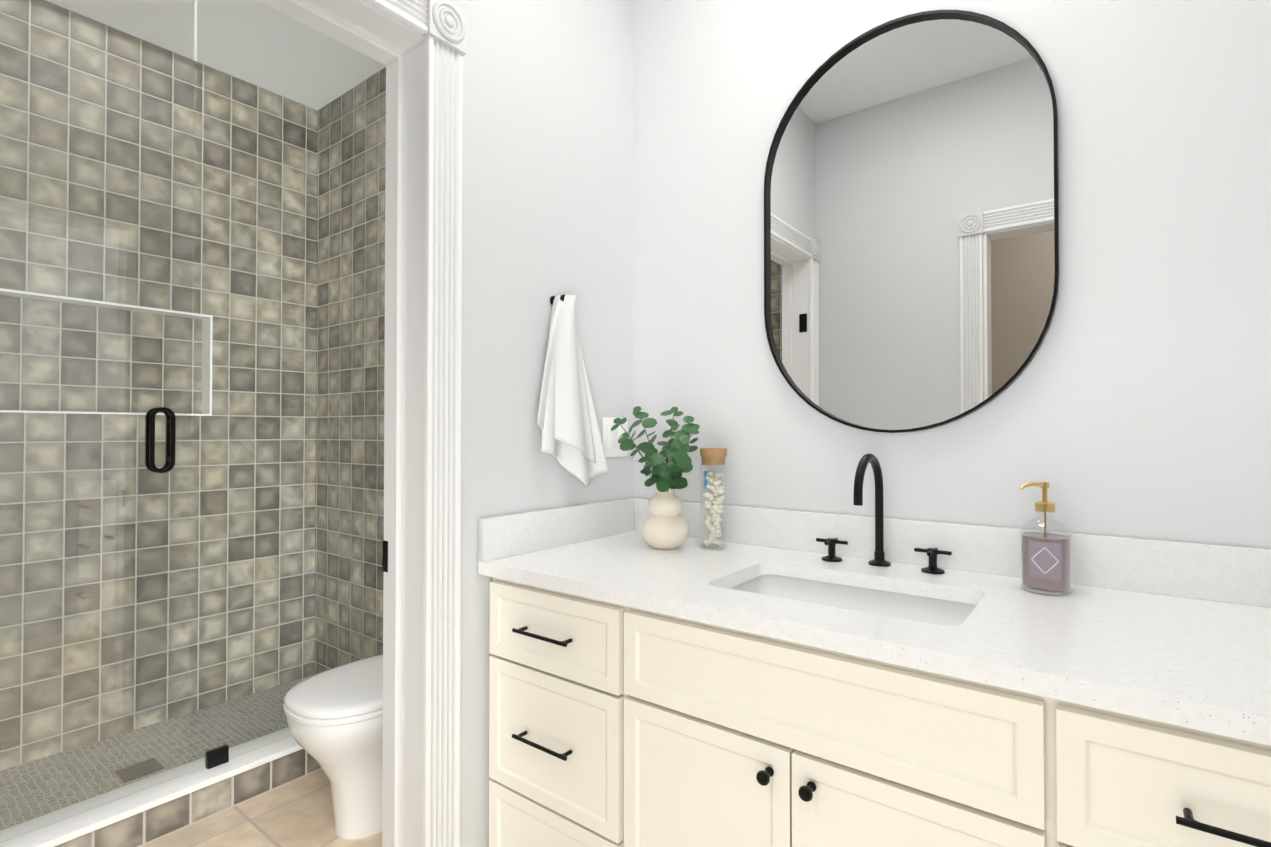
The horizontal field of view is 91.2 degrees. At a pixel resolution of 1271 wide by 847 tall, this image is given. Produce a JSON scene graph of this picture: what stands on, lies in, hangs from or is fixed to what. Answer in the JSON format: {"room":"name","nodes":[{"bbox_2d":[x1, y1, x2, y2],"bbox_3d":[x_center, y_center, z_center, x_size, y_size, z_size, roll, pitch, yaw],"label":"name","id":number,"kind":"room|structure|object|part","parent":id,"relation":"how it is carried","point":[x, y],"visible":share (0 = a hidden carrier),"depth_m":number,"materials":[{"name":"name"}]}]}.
{"room":"bathroom","nodes":[
{"label":"bathroom","id":0,"kind":"room"},
{"bbox_2d":[0,295,201,413],"bbox_3d":[-2.173,-0.251,2.378,0.030,0.430,0.900,-1,-1,37],"label":"wall","id":1,"kind":"structure","parent":0,"point":[35,312],"depth_m":2.44,"materials":[{"name":"tile"}]},
{"bbox_2d":[0,0,317,770],"bbox_3d":[-2.165,-0.152,2.314,0.120,2.770,1.870,-1,-1,37],"label":"wall","id":2,"kind":"structure","parent":0,"point":[232,559],"depth_m":2.53,"materials":[{"name":"tile"}]},
{"bbox_2d":[0,288,212,415],"bbox_3d":[-2.124,-0.251,2.341,0.093,0.430,0.900,-1,-1,37],"label":"trim","id":3,"kind":"structure","parent":2,"relation":"attached to","point":[206,324],"depth_m":2.58,"materials":[{"name":"tile"}]},
{"bbox_2d":[47,0,385,109],"bbox_3d":[-0.766,-1.606,0.719,4.500,0.100,3.300,-1,-1,37],"label":"ceiling","id":4,"kind":"structure","parent":0,"point":[272,62],"depth_m":2.51,"materials":[{"name":"white paint"}]},
{"bbox_2d":[140,769,381,846],"bbox_3d":[-0.766,1.264,0.684,4.500,0.100,3.300,-1,-1,37],"label":"floor","id":5,"kind":"structure","parent":0,"point":[297,812],"depth_m":1.90,"materials":[{"name":"tile"}]},
{"bbox_2d":[0,675,312,829],"bbox_3d":[-1.853,1.215,2.059,0.665,0.030,1.870,-1,-1,37],"label":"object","id":6,"kind":"structure","parent":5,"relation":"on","point":[265,727],"depth_m":2.28,"materials":[{"name":"tile"}]},
{"bbox_2d":[115,758,163,782],"bbox_3d":[-1.718,1.200,2.158,0.110,0.004,0.110,-1,-1,37],"label":"floor drain","id":7,"kind":"object","parent":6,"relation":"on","point":[135,776],"depth_m":2.15,"materials":[{"name":"grey"}]},
{"bbox_2d":[55,749,321,846],"bbox_3d":[-1.528,1.177,1.813,0.150,0.100,1.870,-1,-1,37],"label":"shower curb","id":8,"kind":"object","parent":5,"relation":"on","point":[151,824],"depth_m":1.92,"materials":[{"name":"grey tile"}]},
{"bbox_2d":[0,727,302,846],"bbox_3d":[-1.528,1.117,1.813,0.166,0.020,1.870,-1,-1,37],"label":"cap","id":9,"kind":"object","parent":8,"relation":"on","point":[73,826],"visible":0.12,"depth_m":1.85,"materials":[{"name":"stone"}]},
{"bbox_2d":[0,0,385,842],"bbox_3d":[-1.516,-0.216,1.837,0.055,2.646,1.837,-1,-1,37],"label":"glass","id":10,"kind":"object","parent":9,"relation":"on","point":[216,756],"visible":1,"depth_m":1.87,"materials":[{"name":"clear glass"}]},
{"bbox_3d":[-1.741,-0.223,1.543,0.010,2.638,1.096,-1,-1,37],"label":"door","id":11,"kind":"part","parent":10,"relation":"part of","materials":[{"name":"clear glass"}]},
{"bbox_3d":[-1.458,0.051,1.911,0.055,0.201,0.064,-1,-1,37],"label":"handle","id":12,"kind":"part","parent":10,"relation":"part of","materials":[{"name":"black metal"}]},
{"bbox_3d":[-1.183,-0.212,2.275,0.010,2.642,0.737,-1,-1,37],"label":"fixed panel","id":13,"kind":"part","parent":10,"relation":"part of","materials":[{"name":"clear glass"}]},
{"bbox_2d":[283,654,382,838],"bbox_3d":[-0.775,0.809,2.006,0.400,0.841,0.639,-1,-1,37],"label":"toilet","id":14,"kind":"object","parent":5,"relation":"on","point":[334,718],"visible":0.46,"depth_m":1.81,"materials":[{"name":"white ceramic"}]},
{"bbox_3d":[-0.818,0.813,1.950,0.382,0.048,0.498,-1,-1,37],"label":"seat lid","id":15,"kind":"part","parent":14,"relation":"part of","materials":[{"name":"white ceramic"}]},
{"bbox_2d":[258,0,423,846],"bbox_3d":[-0.096,0.165,-0.028,0.755,2.080,0.124,-1,-1,37],"label":"door frame","id":16,"kind":"structure","parent":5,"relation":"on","point":[395,46],"depth_m":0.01,"materials":[{"name":"paint"}]},
{"bbox_2d":[382,540,387,571],"bbox_3d":[-0.570,0.302,1.418,0.020,0.070,0.002,-1,-1,37],"label":"strike plate","id":17,"kind":"object","parent":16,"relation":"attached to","point":[385,558],"visible":1,"depth_m":1.42,"materials":[{"name":"black metal"}]},
{"bbox_2d":[478,569,1270,846],"bbox_3d":[0.415,0.785,1.226,1.522,0.870,0.609,-1,-1,37],"label":"bathroom vanity","id":18,"kind":"object","parent":5,"relation":"on","point":[776,677],"depth_m":1.00,"materials":[{"name":"beige wood"}]},
{"bbox_3d":[-0.199,0.687,1.333,0.160,0.008,0.032,-1,-1,37],"label":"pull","id":19,"kind":"part","parent":18,"relation":"part of","materials":[{"name":"black metal"}]},
{"bbox_3d":[-0.199,0.455,1.336,0.160,0.008,0.032,-1,-1,37],"label":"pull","id":20,"kind":"part","parent":18,"relation":"part of","materials":[{"name":"black metal"}]},
{"bbox_3d":[-0.183,0.977,1.350,0.390,0.282,0.020,-1,-1,37],"label":"drawer","id":21,"kind":"part","parent":18,"relation":"part of","materials":[{"name":"beige wood"}]},
{"bbox_3d":[-0.183,0.688,1.353,0.390,0.284,0.020,-1,-1,37],"label":"drawer","id":22,"kind":"part","parent":18,"relation":"part of","materials":[{"name":"beige wood"}]},
{"bbox_3d":[-0.183,0.456,1.356,0.390,0.168,0.020,-1,-1,37],"label":"drawer","id":23,"kind":"part","parent":18,"relation":"part of","materials":[{"name":"beige wood"}]},
{"bbox_3d":[0.119,0.826,1.121,0.344,0.578,0.020,-1,-1,37],"label":"door","id":24,"kind":"part","parent":18,"relation":"part of","materials":[{"name":"beige wood"}]},
{"bbox_3d":[0.213,0.577,1.020,0.023,0.023,0.032,-1,-1,37],"label":"knob","id":25,"kind":"part","parent":18,"relation":"part of","materials":[{"name":"black metal"}]},
{"bbox_3d":[0.270,0.576,0.977,0.023,0.023,0.032,-1,-1,37],"label":"knob","id":26,"kind":"part","parent":18,"relation":"part of","materials":[{"name":"black metal"}]},
{"bbox_2d":[478,529,1270,732],"bbox_3d":[0.419,0.335,1.236,1.524,0.030,0.599,-1,-1,37],"label":"countertop","id":27,"kind":"structure","parent":18,"relation":"on","point":[1190,654],"depth_m":1.01,"materials":[{"name":"white stone"}]},
{"bbox_2d":[611,406,699,548],"bbox_3d":[0.058,0.140,1.613,0.332,0.367,0.263,-1,-1,37],"label":"vase","id":28,"kind":"object","parent":27,"relation":"on","point":[665,525],"visible":1,"depth_m":1.59,"materials":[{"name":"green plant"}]},
{"bbox_2d":[699,448,727,549],"bbox_3d":[0.204,0.195,1.628,0.073,0.258,0.073,-1,-1,37],"label":"shell jar","id":29,"kind":"object","parent":27,"relation":"on","point":[714,456],"visible":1,"depth_m":1.61,"materials":[{"name":"clear glass"}]},
{"bbox_2d":[730,569,969,620],"bbox_3d":[0.404,0.420,1.215,0.492,0.165,0.317,-1,-1,37],"label":"sink","id":30,"kind":"object","parent":27,"relation":"in","point":[840,590],"depth_m":1.34,"materials":[{"name":"white ceramic"}]},
{"bbox_2d":[814,453,953,576],"bbox_3d":[0.521,0.194,1.368,0.292,0.256,0.183,-1,-1,37],"label":"faucet","id":31,"kind":"object","parent":27,"relation":"on","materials":[{"name":"black metal"}]},
{"bbox_2d":[1019,482,1072,594],"bbox_3d":[0.783,0.215,1.190,0.086,0.207,0.088,-1,-1,37],"label":"soap dispenser","id":32,"kind":"object","parent":27,"relation":"on","point":[1046,561],"visible":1,"depth_m":1.16,"materials":[{"name":"clear glass"}]},
{"bbox_3d":[0.396,0.823,0.911,0.344,0.578,0.020,-1,-1,37],"label":"door","id":33,"kind":"part","parent":18,"relation":"part of","materials":[{"name":"beige wood"}]},
{"bbox_3d":[0.698,0.679,0.683,0.388,0.284,0.020,-1,-1,37],"label":"drawer","id":34,"kind":"part","parent":18,"relation":"part of","materials":[{"name":"beige wood"}]},
{"bbox_3d":[0.698,0.447,0.686,0.388,0.168,0.020,-1,-1,37],"label":"drawer","id":35,"kind":"part","parent":18,"relation":"part of","materials":[{"name":"beige wood"}]},
{"bbox_3d":[0.682,0.447,0.665,0.160,0.008,0.032,-1,-1,37],"label":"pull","id":36,"kind":"part","parent":18,"relation":"part of","materials":[{"name":"black metal"}]},
{"bbox_2d":[314,67,385,674],"bbox_3d":[-0.846,-0.148,2.610,1.860,2.770,0.200,-1,-1,37],"label":"wall","id":37,"kind":"structure","parent":0,"point":[366,296],"depth_m":2.83,"materials":[{"name":"tile"}]},
{"bbox_2d":[449,0,632,846],"bbox_3d":[-0.282,-0.159,1.700,0.140,2.770,0.725,-1,-1,37],"label":"wall","id":38,"kind":"structure","parent":0,"point":[547,151],"depth_m":1.60,"materials":[{"name":"white paint"}]},
{"bbox_2d":[537,294,608,486],"bbox_3d":[-0.166,-0.083,1.677,0.068,0.514,0.300,-1,-1,37],"label":"hanging towel","id":39,"kind":"object","parent":38,"relation":"hanging from","point":[568,425],"visible":1,"depth_m":1.65,"materials":[{"name":"white fabric"}]},
{"bbox_2d":[602,417,627,456],"bbox_3d":[-0.059,0.041,1.865,0.009,0.118,0.116,-1,-1,37],"label":"light switch","id":40,"kind":"object","parent":38,"relation":"attached to","point":[611,444],"visible":0.62,"depth_m":1.85,"materials":[{"name":"paint"}]},
{"bbox_2d":[633,0,1270,548],"bbox_3d":[0.631,-0.161,1.536,1.790,2.770,0.120,-1,-1,37],"label":"wall","id":41,"kind":"structure","parent":0,"point":[1133,400],"depth_m":1.27,"materials":[{"name":"white paint"}]},
{"bbox_2d":[764,10,1058,432],"bbox_3d":[0.604,-0.460,1.462,0.644,0.964,0.029,-1,-1,37],"label":"mirror","id":42,"kind":"object","parent":41,"relation":"attached to","point":[911,230],"visible":0.98,"depth_m":1.43,"materials":[{"name":"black metal"}]},
{"bbox_2d":[631,497,1270,607],"bbox_3d":[0.594,0.273,1.467,1.524,0.100,0.020,-1,-1,37],"label":"backsplash","id":43,"kind":"structure","parent":41,"relation":"attached to","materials":[{"name":"stone"}]},
{"bbox_3d":[-1.392,-0.177,0.242,0.140,2.770,1.410,-1,-1,37],"label":"wall","id":44,"kind":"structure","parent":0,"visible":0},
{"bbox_2d":[363,0,466,846],"bbox_3d":[-0.664,0.138,1.051,0.034,2.159,0.902,-1,-1,37],"label":"door frame","id":45,"kind":"structure","parent":44,"relation":"attached to","point":[440,26],"depth_m":1.37,"materials":[{"name":"paint"}]}
]}

